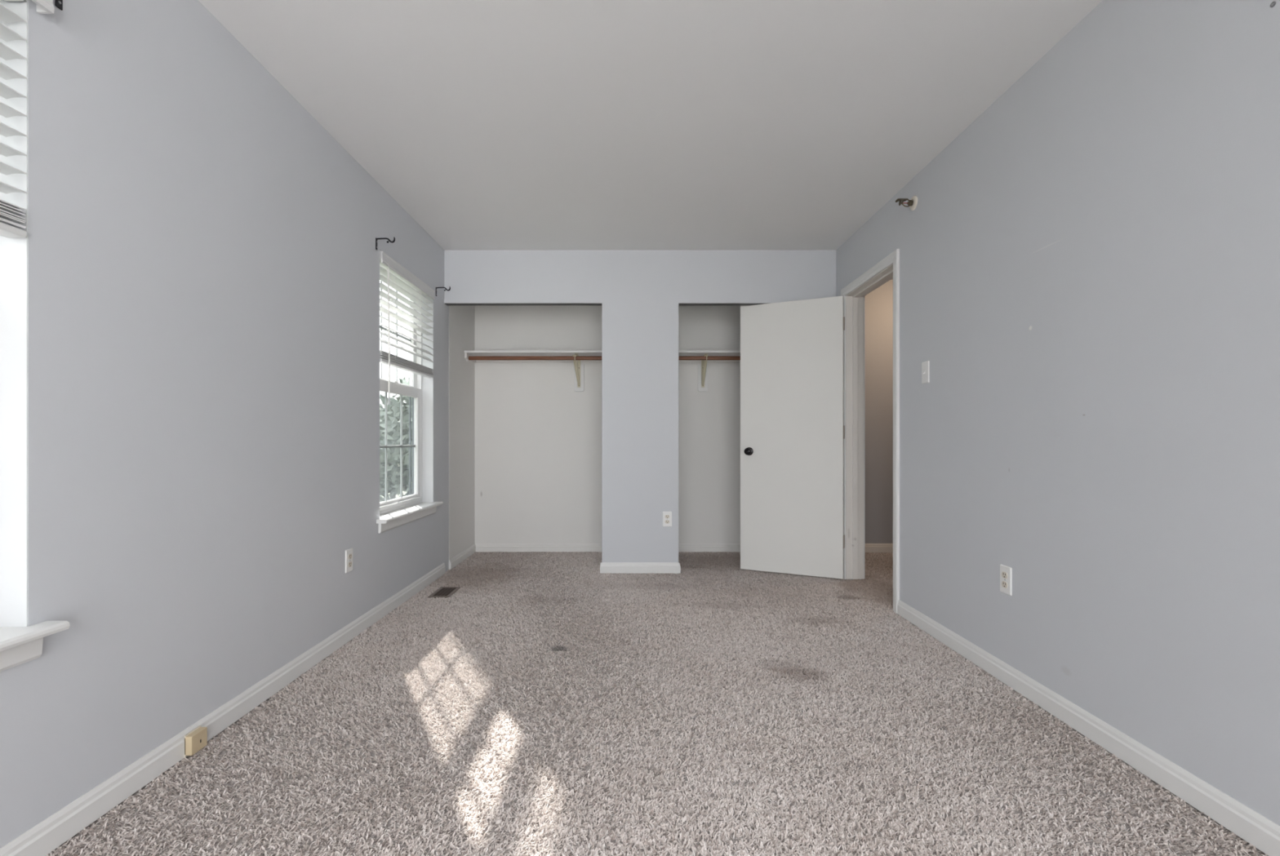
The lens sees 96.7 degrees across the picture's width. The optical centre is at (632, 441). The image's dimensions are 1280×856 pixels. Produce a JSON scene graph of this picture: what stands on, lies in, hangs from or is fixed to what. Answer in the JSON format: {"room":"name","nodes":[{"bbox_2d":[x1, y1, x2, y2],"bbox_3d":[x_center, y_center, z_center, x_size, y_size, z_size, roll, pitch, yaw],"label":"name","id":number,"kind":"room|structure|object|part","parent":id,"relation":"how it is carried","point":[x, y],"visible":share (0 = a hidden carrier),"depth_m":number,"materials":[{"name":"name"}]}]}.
{"room":"empty bedroom","nodes":[
{"label":"empty bedroom","id":0,"kind":"room"},
{"bbox_2d":[0,0,475,848],"bbox_3d":[-1.491,-0.174,1.710,0.142,2.540,6.820,0,0,0],"label":"wall","id":1,"kind":"structure","parent":0,"point":[203,259],"depth_m":1.82,"materials":[{"name":"paint"}]},
{"bbox_2d":[0,0,70,671],"bbox_3d":[-1.470,-0.283,0.908,0.210,1.599,0.944,0,0,0],"label":"window","id":2,"kind":"structure","parent":1,"relation":"in","point":[20,643],"depth_m":1.34,"materials":[{"name":"paint"}]},
{"bbox_2d":[0,0,54,237],"bbox_3d":[-1.425,-0.658,0.909,0.082,0.898,0.906,0,0,0],"label":"window blind","id":3,"kind":"object","parent":2,"relation":"attached to","point":[9,219],"visible":1,"depth_m":1.31,"materials":[{"name":"white plastic"}]},
{"bbox_3d":[-1.438,-0.483,0.909,0.047,0.017,0.838,0,0,0],"label":"rail","id":4,"kind":"part","parent":3,"relation":"part of","materials":[{"name":"white plastic"}]},
{"bbox_3d":[-1.433,0.447,0.908,0.135,0.022,0.944,0,0,0],"label":"sill","id":5,"kind":"part","parent":2,"relation":"part of","materials":[{"name":"paint"}]},
{"bbox_2d":[54,0,62,10],"bbox_3d":[-1.369,-1.107,1.408,0.105,0.070,0.016,0,0,0],"label":"curtain rod bracket","id":6,"kind":"object","parent":1,"relation":"attached to","point":[58,3],"visible":1,"depth_m":1.41,"materials":[{"name":"black metal"}]},
{"bbox_2d":[183,725,207,758],"bbox_3d":[-1.397,0.961,1.820,0.025,0.070,0.066,0,0,0],"label":"phone jack","id":7,"kind":"object","parent":1,"relation":"attached to","point":[196,740],"visible":1,"depth_m":1.81,"materials":[{"name":"beige plastic"}]},
{"bbox_2d":[0,563,445,855],"bbox_3d":[-1.415,0.956,1.292,0.013,0.080,5.984,0,0,0],"label":"baseboard","id":8,"kind":"structure","parent":1,"relation":"attached to","point":[51,833],"depth_m":1.73,"materials":[{"name":"paint"}]},
{"bbox_2d":[345,547,352,573],"bbox_3d":[-1.418,0.598,2.850,0.008,0.114,0.070,0,0,0],"label":"wall outlet","id":9,"kind":"object","parent":1,"relation":"attached to","point":[348,553],"visible":1,"depth_m":2.84,"materials":[{"name":"white plastic"}]},
{"bbox_2d":[375,236,395,249],"bbox_3d":[-1.369,-1.097,3.155,0.105,0.070,0.016,0,0,0],"label":"curtain rod bracket","id":10,"kind":"object","parent":1,"relation":"attached to","point":[376,239],"visible":1,"depth_m":3.15,"materials":[{"name":"black metal"}]},
{"bbox_3d":[-1.369,-1.116,3.155,0.104,0.033,0.009,0,0,0],"label":"arm","id":11,"kind":"part","parent":10,"relation":"part of","materials":[{"name":"black metal"}]},
{"bbox_2d":[376,248,443,533],"bbox_3d":[-1.470,-0.283,3.630,0.210,1.599,0.944,0,0,0],"label":"window","id":12,"kind":"structure","parent":1,"relation":"in","point":[395,513],"depth_m":3.99,"materials":[{"name":"paint"}]},
{"bbox_2d":[379,280,410,381],"bbox_3d":[-1.552,-0.704,3.630,0.008,0.643,0.696,0,0,0],"label":"grille","id":13,"kind":"object","parent":12,"relation":"attached to","point":[381,327],"depth_m":3.74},
{"bbox_2d":[379,392,415,501],"bbox_3d":[-1.522,0.034,3.630,0.008,0.679,0.696,0,0,0],"label":"grille","id":14,"kind":"object","parent":12,"relation":"attached to","point":[407,394],"depth_m":3.74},
{"bbox_3d":[-1.546,-0.700,3.630,0.028,0.731,0.816,0,0,0],"label":"sash","id":15,"kind":"part","parent":12,"relation":"part of","materials":[{"name":"plastic"}]},
{"bbox_3d":[-1.516,0.025,3.630,0.028,0.790,0.816,0,0,0],"label":"sash","id":16,"kind":"part","parent":12,"relation":"part of","materials":[{"name":"plastic"}]},
{"bbox_3d":[-1.495,0.392,3.630,0.014,0.012,0.756,0,0,0],"label":"lift rail","id":17,"kind":"part","parent":12,"relation":"part of","materials":[{"name":"plastic"}]},
{"bbox_3d":[-1.517,-0.319,3.630,0.034,1.529,0.860,0,0,0],"label":"frame","id":18,"kind":"part","parent":12,"relation":"part of","materials":[{"name":"plastic"}]},
{"bbox_2d":[379,250,435,404],"bbox_3d":[-1.429,-0.643,3.631,0.075,0.868,0.842,0,0,0],"label":"window blind","id":19,"kind":"object","parent":12,"relation":"attached to","point":[392,265],"visible":0.88,"depth_m":3.55,"materials":[{"name":"white plastic"}]},
{"bbox_3d":[-1.438,-0.744,3.395,0.053,0.578,0.014,0,0,0],"label":"ladder cord","id":20,"kind":"part","parent":19,"relation":"part of","materials":[{"name":"white fabric"}]},
{"bbox_3d":[-1.438,-0.461,3.631,0.047,0.017,0.838,0,0,0],"label":"rail","id":21,"kind":"part","parent":19,"relation":"part of","materials":[{"name":"white plastic"}]},
{"bbox_3d":[-1.438,-0.744,3.791,0.053,0.578,0.014,0,0,0],"label":"ladder cord","id":22,"kind":"part","parent":19,"relation":"part of","materials":[{"name":"white fabric"}]},
{"bbox_3d":[-1.433,0.447,3.630,0.135,0.022,0.944,0,0,0],"label":"sill","id":23,"kind":"part","parent":12,"relation":"part of","materials":[{"name":"paint"}]},
{"bbox_3d":[-1.571,0.032,3.630,0.008,0.772,0.796,0,0,0],"label":"screen frame","id":24,"kind":"part","parent":12,"relation":"part of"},
{"bbox_3d":[-1.550,-0.319,3.630,0.032,1.529,0.860,0,0,0],"label":"frame","id":25,"kind":"part","parent":12,"relation":"part of","materials":[{"name":"white plastic"}]},
{"bbox_2d":[435,286,450,296],"bbox_3d":[-1.369,-1.084,4.115,0.105,0.070,0.016,0,0,0],"label":"curtain rod bracket","id":26,"kind":"object","parent":1,"relation":"attached to","point":[450,286],"visible":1,"depth_m":4.11,"materials":[{"name":"black metal"}]},
{"bbox_2d":[444,250,835,562],"bbox_3d":[0.059,-0.124,4.351,2.962,2.640,0.115,0,0,0],"label":"wall","id":27,"kind":"structure","parent":0,"point":[640,291],"depth_m":4.29,"materials":[{"name":"paint"}]},
{"bbox_2d":[444,299,602,305],"bbox_3d":[-0.826,-1.055,4.321,1.191,0.032,0.067,0,0,0],"label":"closet track","id":28,"kind":"object","parent":27,"relation":"attached to","point":[447,302],"visible":0.99,"depth_m":4.29,"materials":[{"name":"metal"}]},
{"bbox_2d":[600,562,680,573],"bbox_3d":[0.059,0.956,4.298,0.606,0.080,0.033,0,0,0],"label":"baseboard","id":29,"kind":"structure","parent":27,"relation":"attached to","point":[605,567],"depth_m":4.28,"materials":[{"name":"paint"}]},
{"bbox_2d":[662,511,671,526],"bbox_3d":[0.262,0.589,4.290,0.070,0.114,0.008,0,0,0],"label":"wall outlet","id":30,"kind":"object","parent":27,"relation":"attached to","point":[667,516],"visible":1,"depth_m":4.29,"materials":[{"name":"white plastic"}]},
{"bbox_2d":[678,299,803,305],"bbox_3d":[0.889,-1.055,4.321,1.082,0.032,0.067,0,0,0],"label":"closet track","id":31,"kind":"object","parent":27,"relation":"attached to","point":[681,302],"visible":0.55,"depth_m":4.29,"materials":[{"name":"metal"}]},
{"bbox_2d":[740,295,844,579],"bbox_3d":[1.175,-0.026,4.228,0.755,2.021,0.164,0,0,26],"label":"door","id":32,"kind":"structure","parent":27,"relation":"in","point":[793,429],"depth_m":4.20,"materials":[{"name":"paint"}]},
{"bbox_3d":[0.878,0.078,4.317,0.054,0.054,0.062,0,0,26],"label":"knob","id":33,"kind":"part","parent":32,"relation":"part of","materials":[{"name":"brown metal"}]},
{"bbox_2d":[198,0,1102,279],"bbox_3d":[0.694,-1.504,1.700,4.512,0.120,7.200,0,0,0],"label":"ceiling","id":34,"kind":"structure","parent":0,"point":[495,125],"depth_m":2.40,"materials":[{"name":"paint"}]},
{"bbox_2d":[45,552,1268,855],"bbox_3d":[0.694,1.059,1.700,4.512,0.114,7.200,0,0,0],"label":"floor","id":35,"kind":"structure","parent":0,"point":[587,767],"depth_m":1.74,"materials":[{"name":"grey carpet"}]},
{"bbox_2d":[427,586,460,598],"bbox_3d":[-1.234,0.995,3.740,0.136,0.012,0.250,0,0,0],"label":"floor vent","id":36,"kind":"object","parent":35,"relation":"in","point":[442,592],"visible":1,"depth_m":3.73,"materials":[{"name":"brown metal"}]},
{"bbox_2d":[46,551,1267,855],"bbox_3d":[0.057,0.996,2.929,2.979,0.012,4.387,0,0,0],"label":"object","id":37,"kind":"structure","parent":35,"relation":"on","point":[577,573],"depth_m":1.88,"materials":[{"name":"grey carpet"}]},
{"bbox_2d":[845,552,893,610],"bbox_3d":[2.064,0.996,4.140,1.104,0.012,1.906,0,0,0],"label":"pile","id":38,"kind":"object","parent":35,"relation":"on","point":[871,565],"visible":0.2,"depth_m":4.09,"materials":[{"name":"beige carpet"}]},
{"bbox_2d":[475,280,893,553],"bbox_3d":[0.694,-0.174,5.165,4.512,2.540,0.150,0,0,0],"label":"wall","id":39,"kind":"structure","parent":0,"point":[538,439],"depth_m":5.12,"materials":[{"name":"paint"}]},
{"bbox_2d":[572,353,583,391],"bbox_3d":[-0.480,-0.596,4.977,0.088,0.302,0.284,0,0,0],"label":"shelf bracket","id":40,"kind":"object","parent":39,"relation":"attached to","point":[578,367],"visible":0.79,"depth_m":5.10,"materials":[{"name":"metal"}]},
{"bbox_2d":[448,543,740,569],"bbox_3d":[0.059,0.959,4.764,2.962,0.074,0.711,0,0,0],"label":"baseboard","id":41,"kind":"structure","parent":39,"relation":"attached to","point":[461,557],"depth_m":5.11,"materials":[{"name":"paint"}]},
{"bbox_2d":[464,352,740,363],"bbox_3d":[0.056,-0.726,4.967,2.951,0.043,0.304,0,0,0],"label":"closet shelf","id":42,"kind":"object","parent":39,"relation":"attached to","point":[466,355],"visible":0.46,"depth_m":5.11,"materials":[{"name":"paint"}]},
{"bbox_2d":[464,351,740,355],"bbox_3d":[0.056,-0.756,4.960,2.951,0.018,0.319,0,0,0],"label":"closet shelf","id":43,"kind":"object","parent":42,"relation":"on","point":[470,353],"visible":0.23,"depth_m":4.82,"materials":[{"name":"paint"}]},
{"bbox_2d":[466,355,740,361],"bbox_3d":[0.056,-0.711,4.875,2.952,0.058,0.058,0,0,0],"label":"closet rod","id":44,"kind":"object","parent":42,"relation":"attached to","point":[470,357],"visible":0.42,"depth_m":4.86,"materials":[{"name":"brown wood"}]},
{"bbox_2d":[697,353,708,391],"bbox_3d":[0.632,-0.596,4.977,0.088,0.302,0.284,0,0,0],"label":"shelf bracket","id":45,"kind":"object","parent":39,"relation":"attached to","point":[703,367],"visible":0.8,"depth_m":5.10,"materials":[{"name":"metal"}]},
{"bbox_2d":[864,543,893,552],"bbox_3d":[2.233,0.956,5.083,1.134,0.080,0.013,0,0,0],"label":"baseboard","id":46,"kind":"structure","parent":39,"relation":"attached to","point":[868,548],"depth_m":5.08,"materials":[{"name":"paint"}]},
{"bbox_2d":[835,0,1279,826],"bbox_3d":[1.603,-0.124,1.775,0.126,2.640,6.950,0,0,0],"label":"wall","id":47,"kind":"structure","parent":0,"point":[1090,268],"depth_m":1.82,"materials":[{"name":"paint"}]},
{"bbox_2d":[840,248,899,613],"bbox_3d":[1.603,-0.057,3.723,0.160,2.105,0.885,0,0,0],"label":"door frame","id":48,"kind":"structure","parent":47,"relation":"attached to","point":[854,300],"depth_m":4.09,"materials":[{"name":"paint"}]},
{"bbox_2d":[895,195,917,210],"bbox_3d":[1.492,-1.302,3.110,0.096,0.076,0.076,0,0,0],"label":"sprinkler","id":49,"kind":"object","parent":47,"relation":"attached to","point":[912,203],"visible":1,"depth_m":3.10,"materials":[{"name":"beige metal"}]},
{"bbox_2d":[921,360,929,383],"bbox_3d":[1.531,-0.361,2.985,0.018,0.114,0.070,0,0,0],"label":"light switch","id":50,"kind":"object","parent":47,"relation":"attached to","point":[926,365],"visible":1,"depth_m":2.98,"materials":[{"name":"white plastic"}]},
{"bbox_2d":[1000,564,1012,595],"bbox_3d":[1.536,0.572,2.343,0.008,0.114,0.070,0,0,0],"label":"wall outlet","id":51,"kind":"object","parent":47,"relation":"attached to","point":[1006,572],"visible":1,"depth_m":2.33,"materials":[{"name":"white plastic"}]},
{"bbox_2d":[1001,581,1007,588],"bbox_3d":[1.534,0.591,2.343,0.004,0.025,0.034,0,0,0],"label":"receptacle","id":52,"kind":"object","parent":51,"relation":"attached to","point":[1004,584],"depth_m":2.34,"materials":[{"name":"beige plastic"}]},
{"bbox_2d":[1001,571,1007,578],"bbox_3d":[1.534,0.552,2.343,0.004,0.025,0.034,0,0,0],"label":"receptacle","id":53,"kind":"object","parent":51,"relation":"attached to","point":[1004,574],"depth_m":2.34,"materials":[{"name":"beige plastic"}]},
{"bbox_2d":[897,600,1279,855],"bbox_3d":[1.534,0.956,0.791,0.013,0.080,4.983,0,0,0],"label":"baseboard","id":54,"kind":"structure","parent":47,"relation":"attached to","point":[1246,824],"depth_m":1.76,"materials":[{"name":"paint"}]},
{"bbox_2d":[1270,0,1275,7],"bbox_3d":[1.539,-1.050,1.367,0.003,0.012,0.012,0,0,0],"label":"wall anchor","id":55,"kind":"object","parent":47,"relation":"attached to","point":[1273,4],"visible":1,"depth_m":1.37,"materials":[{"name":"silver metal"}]},
{"label":"outside","id":56,"kind":"structure","parent":0,"visible":0},
{"bbox_2d":[379,463,412,502],"bbox_3d":[-20.791,1.671,10.000,38.418,0.150,70.000,0,0,0],"label":"ground","id":57,"kind":"structure","parent":56,"point":[404,492],"depth_m":16.14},
{"bbox_2d":[379,377,412,469],"bbox_3d":[-4.480,0.009,12.360,3.061,3.188,2.833,0,0,0],"label":"tree","id":58,"kind":"object","parent":57,"relation":"on","point":[393,415],"visible":0.13,"depth_m":11.85,"materials":[{"name":"green plant"}]},
{"bbox_2d":[379,394,412,500],"bbox_3d":[-7.054,0.250,15.723,11.882,3.200,1.906,0,0,0],"label":"hedge","id":59,"kind":"object","parent":57,"relation":"on","point":[393,477],"visible":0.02,"depth_m":15.35,"materials":[{"name":"green plant"}]},
{"bbox_3d":[-6.600,0.896,15.700,0.116,1.400,0.116,0,0,0],"label":"stem","id":60,"kind":"part","parent":59,"relation":"part of","materials":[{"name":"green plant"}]}
]}

